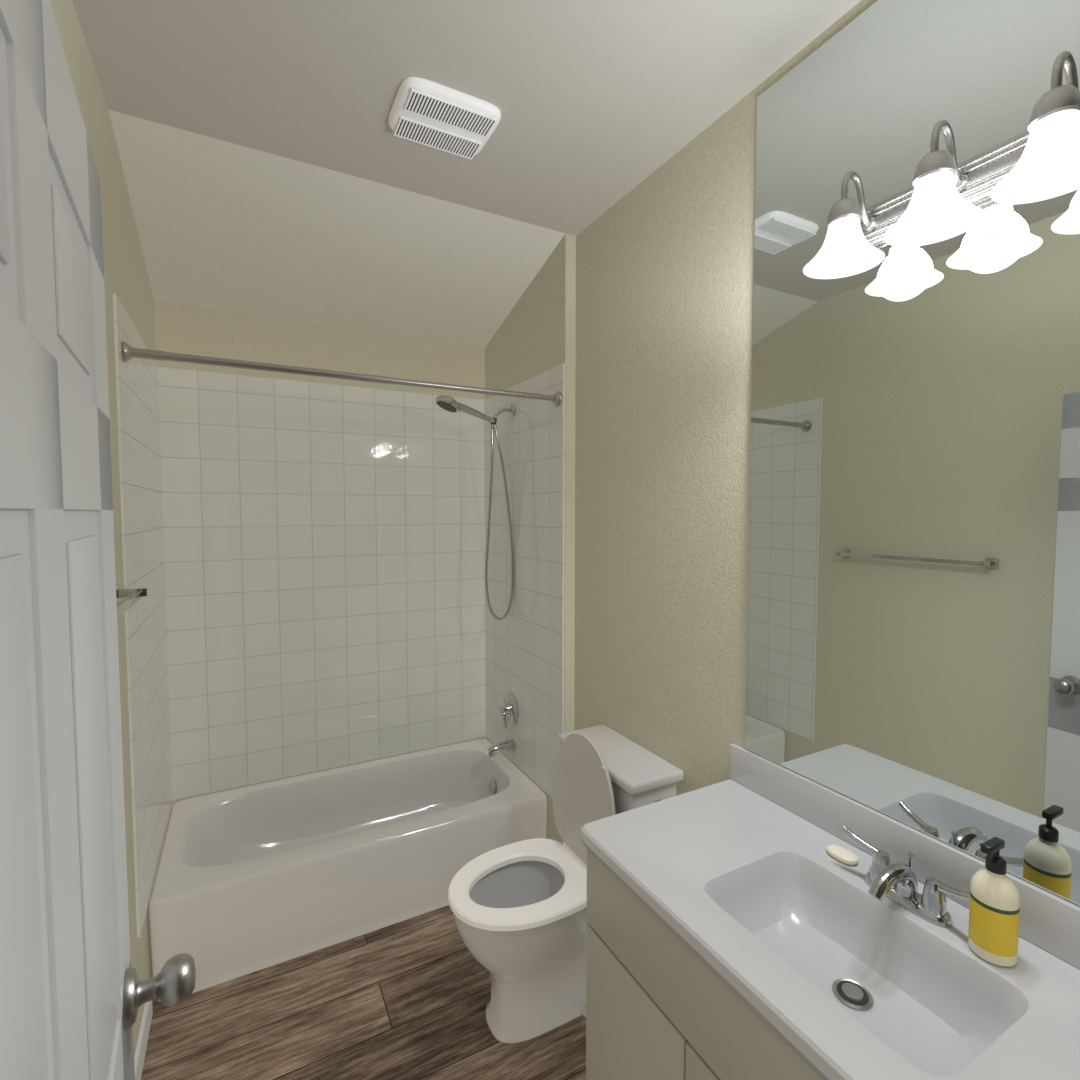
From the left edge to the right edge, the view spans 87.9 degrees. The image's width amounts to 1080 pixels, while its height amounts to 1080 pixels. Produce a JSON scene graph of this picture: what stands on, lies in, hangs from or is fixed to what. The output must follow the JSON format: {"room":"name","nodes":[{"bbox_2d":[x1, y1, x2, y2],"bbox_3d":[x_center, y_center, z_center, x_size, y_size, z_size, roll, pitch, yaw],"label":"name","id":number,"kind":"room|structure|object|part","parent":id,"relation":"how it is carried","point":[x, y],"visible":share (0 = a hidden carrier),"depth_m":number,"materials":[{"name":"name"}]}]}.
{"room":"bathroom","nodes":[
{"label":"bathroom","id":0,"kind":"room"},
{"bbox_2d":[50,0,170,1054],"bbox_3d":[-0.986,0.096,1.073,0.120,3.000,3.290,-2,3,-28],"label":"wall","id":1,"kind":"structure","parent":0,"point":[126,280],"depth_m":1.60,"materials":[{"name":"paint"}]},
{"bbox_2d":[0,0,195,1079],"bbox_3d":[-0.380,0.584,0.440,0.194,2.065,0.782,-2,3,-32],"label":"door","id":2,"kind":"structure","parent":1,"relation":"in","point":[65,963],"depth_m":0.43,"materials":[{"name":"paint"}]},
{"bbox_3d":[-0.551,0.595,0.716,0.190,0.066,0.069,-2,3,-28],"label":"door knob","id":3,"kind":"part","parent":2,"relation":"part of","materials":[{"name":"silver metal"}]},
{"bbox_2d":[116,585,147,618],"bbox_3d":[-0.956,0.158,1.229,0.075,0.044,0.704,-2,3,-28],"label":"towel rail","id":4,"kind":"object","parent":1,"relation":"attached to","point":[132,596],"visible":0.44,"depth_m":1.44,"materials":[{"name":"silver metal"}]},
{"bbox_2d":[113,294,172,937],"bbox_3d":[-1.428,0.231,2.048,0.008,1.908,0.912,-2,3,-28],"label":"tile","id":5,"kind":"structure","parent":1,"relation":"attached to","point":[139,438],"depth_m":1.90,"materials":[{"name":"white tile"}]},
{"bbox_2d":[134,1000,152,1079],"bbox_3d":[-0.746,1.565,0.836,0.012,0.090,2.275,-2,3,-28],"label":"baseboard","id":6,"kind":"structure","parent":1,"relation":"attached to","point":[141,1046],"depth_m":1.65,"materials":[{"name":"paint"}]},
{"bbox_2d":[154,300,486,807],"bbox_3d":[-0.984,0.005,2.867,1.810,3.000,0.120,-2,3,-28],"label":"wall","id":7,"kind":"structure","parent":0,"point":[197,330],"depth_m":2.69,"materials":[{"name":"paint"}]},
{"bbox_2d":[158,367,485,799],"bbox_3d":[-0.976,0.192,2.808,1.520,1.908,0.008,-2,3,-28],"label":"tile","id":8,"kind":"structure","parent":7,"relation":"attached to","point":[324,546],"depth_m":2.74,"materials":[{"name":"white tile"}]},
{"bbox_2d":[109,110,564,347],"bbox_3d":[-0.778,-1.260,2.414,1.810,0.528,1.000,-2,3,-28],"label":"ceiling","id":9,"kind":"structure","parent":0,"point":[224,225],"depth_m":2.22,"materials":[{"name":"paint"}]},
{"bbox_2d":[141,905,585,1079],"bbox_3d":[-0.240,1.614,1.547,1.810,0.080,3.290,-2,3,-28],"label":"floor","id":10,"kind":"structure","parent":0,"point":[409,999],"depth_m":1.80,"materials":[{"name":"brown wood"}]},
{"bbox_2d":[149,739,546,1000],"bbox_3d":[-0.799,1.344,2.533,1.514,0.360,0.756,-2,3,-28],"label":"bathtub","id":11,"kind":"object","parent":10,"relation":"on","point":[251,879],"visible":0.92,"depth_m":2.28,"materials":[{"name":"grey ceramic"}]},
{"bbox_2d":[448,724,683,1042],"bbox_3d":[0.047,1.113,1.879,0.721,0.886,0.464,-2,3,-28],"label":"toilet","id":12,"kind":"object","parent":10,"relation":"on","point":[519,909],"visible":0.75,"depth_m":1.80,"materials":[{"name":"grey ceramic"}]},
{"bbox_2d":[577,743,1079,1079],"bbox_3d":[0.592,1.112,1.052,0.538,0.972,1.110,-2,3,-28],"label":"bathroom vanity","id":13,"kind":"object","parent":10,"relation":"on","point":[743,924],"visible":1,"depth_m":1.10,"materials":[{"name":"paint"}]},
{"bbox_2d":[826,844,858,864],"bbox_3d":[0.681,0.708,1.263,0.044,0.015,0.068,-2,3,-28],"label":"soap bar","id":14,"kind":"object","parent":13,"relation":"on","point":[843,855],"visible":0.94,"depth_m":1.25,"materials":[{"name":"beige wax"}]},
{"bbox_2d":[841,826,969,926],"bbox_3d":[0.697,0.677,1.103,0.141,0.094,0.259,-2,3,-28],"label":"faucet","id":15,"kind":"object","parent":13,"relation":"on","point":[895,882],"visible":0.98,"depth_m":1.09,"materials":[{"name":"silver metal"}]},
{"bbox_2d":[968,837,1019,966],"bbox_3d":[0.796,0.627,0.983,0.074,0.206,0.069,-2,3,-28],"label":"soap bottle","id":16,"kind":"object","parent":13,"relation":"on","point":[994,917],"visible":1,"depth_m":0.96,"materials":[{"name":"beige plastic"}]},
{"bbox_2d":[72,0,861,235],"bbox_3d":[-0.005,-1.325,0.956,1.810,0.250,2.290,-2,3,-28],"label":"ceiling","id":17,"kind":"structure","parent":0,"point":[603,106],"depth_m":1.48,"materials":[{"name":"paint"}]},
{"bbox_2d":[389,77,500,159],"bbox_3d":[-0.280,-1.219,1.638,0.290,0.028,0.240,-2,3,-28],"label":"ceiling vent","id":18,"kind":"object","parent":17,"relation":"in","point":[426,112],"visible":1,"depth_m":1.60,"materials":[{"name":"white plastic"}]},
{"bbox_2d":[485,0,1078,905],"bbox_3d":[0.484,0.056,1.854,0.170,3.000,3.290,-2,3,-28],"label":"wall","id":19,"kind":"structure","parent":0,"point":[631,310],"depth_m":1.90,"materials":[{"name":"paint"}]},
{"bbox_2d":[484,363,564,798],"bbox_3d":[-0.103,0.194,2.776,0.008,1.908,0.868,-2,3,-28],"label":"tile","id":20,"kind":"structure","parent":19,"relation":"attached to","point":[524,651],"depth_m":2.67,"materials":[{"name":"white tile"}]},
{"bbox_2d":[122,341,561,405],"bbox_3d":[-0.586,-0.584,2.034,1.502,0.060,0.060,-2,3,-28],"label":"rail","id":21,"kind":"object","parent":20,"relation":"attached to","point":[129,352],"visible":1,"depth_m":1.92,"materials":[{"name":"grey metal"}]},
{"bbox_2d":[435,395,515,619],"bbox_3d":[-0.309,-0.138,2.715,0.396,1.084,0.122,-2,3,-28],"label":"shower head","id":22,"kind":"object","parent":20,"relation":"attached to","point":[449,403],"visible":0.96,"depth_m":2.75},
{"bbox_2d":[488,693,517,756],"bbox_3d":[-0.206,0.939,2.852,0.136,0.300,0.156,-2,3,-28],"label":"tub faucet","id":23,"kind":"object","parent":20,"relation":"attached to","point":[509,709],"visible":1,"depth_m":2.84,"materials":[{"name":"silver metal"}]},
{"bbox_2d":[745,0,1079,905],"bbox_3d":[0.837,-0.275,1.087,0.005,1.790,1.065,-2,3,-28],"label":"mirror","id":24,"kind":"object","parent":19,"relation":"attached to","point":[913,632],"visible":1,"depth_m":1.16,"materials":[{"name":"clear glass"}]},
{"bbox_2d":[803,51,1079,278],"bbox_3d":[0.745,-0.678,1.033,0.187,0.199,0.522,-2,3,-28],"label":"sconce","id":25,"kind":"object","parent":24,"relation":"attached to","point":[945,193],"visible":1,"depth_m":1.02,"materials":[{"name":"white glass"}]}
]}

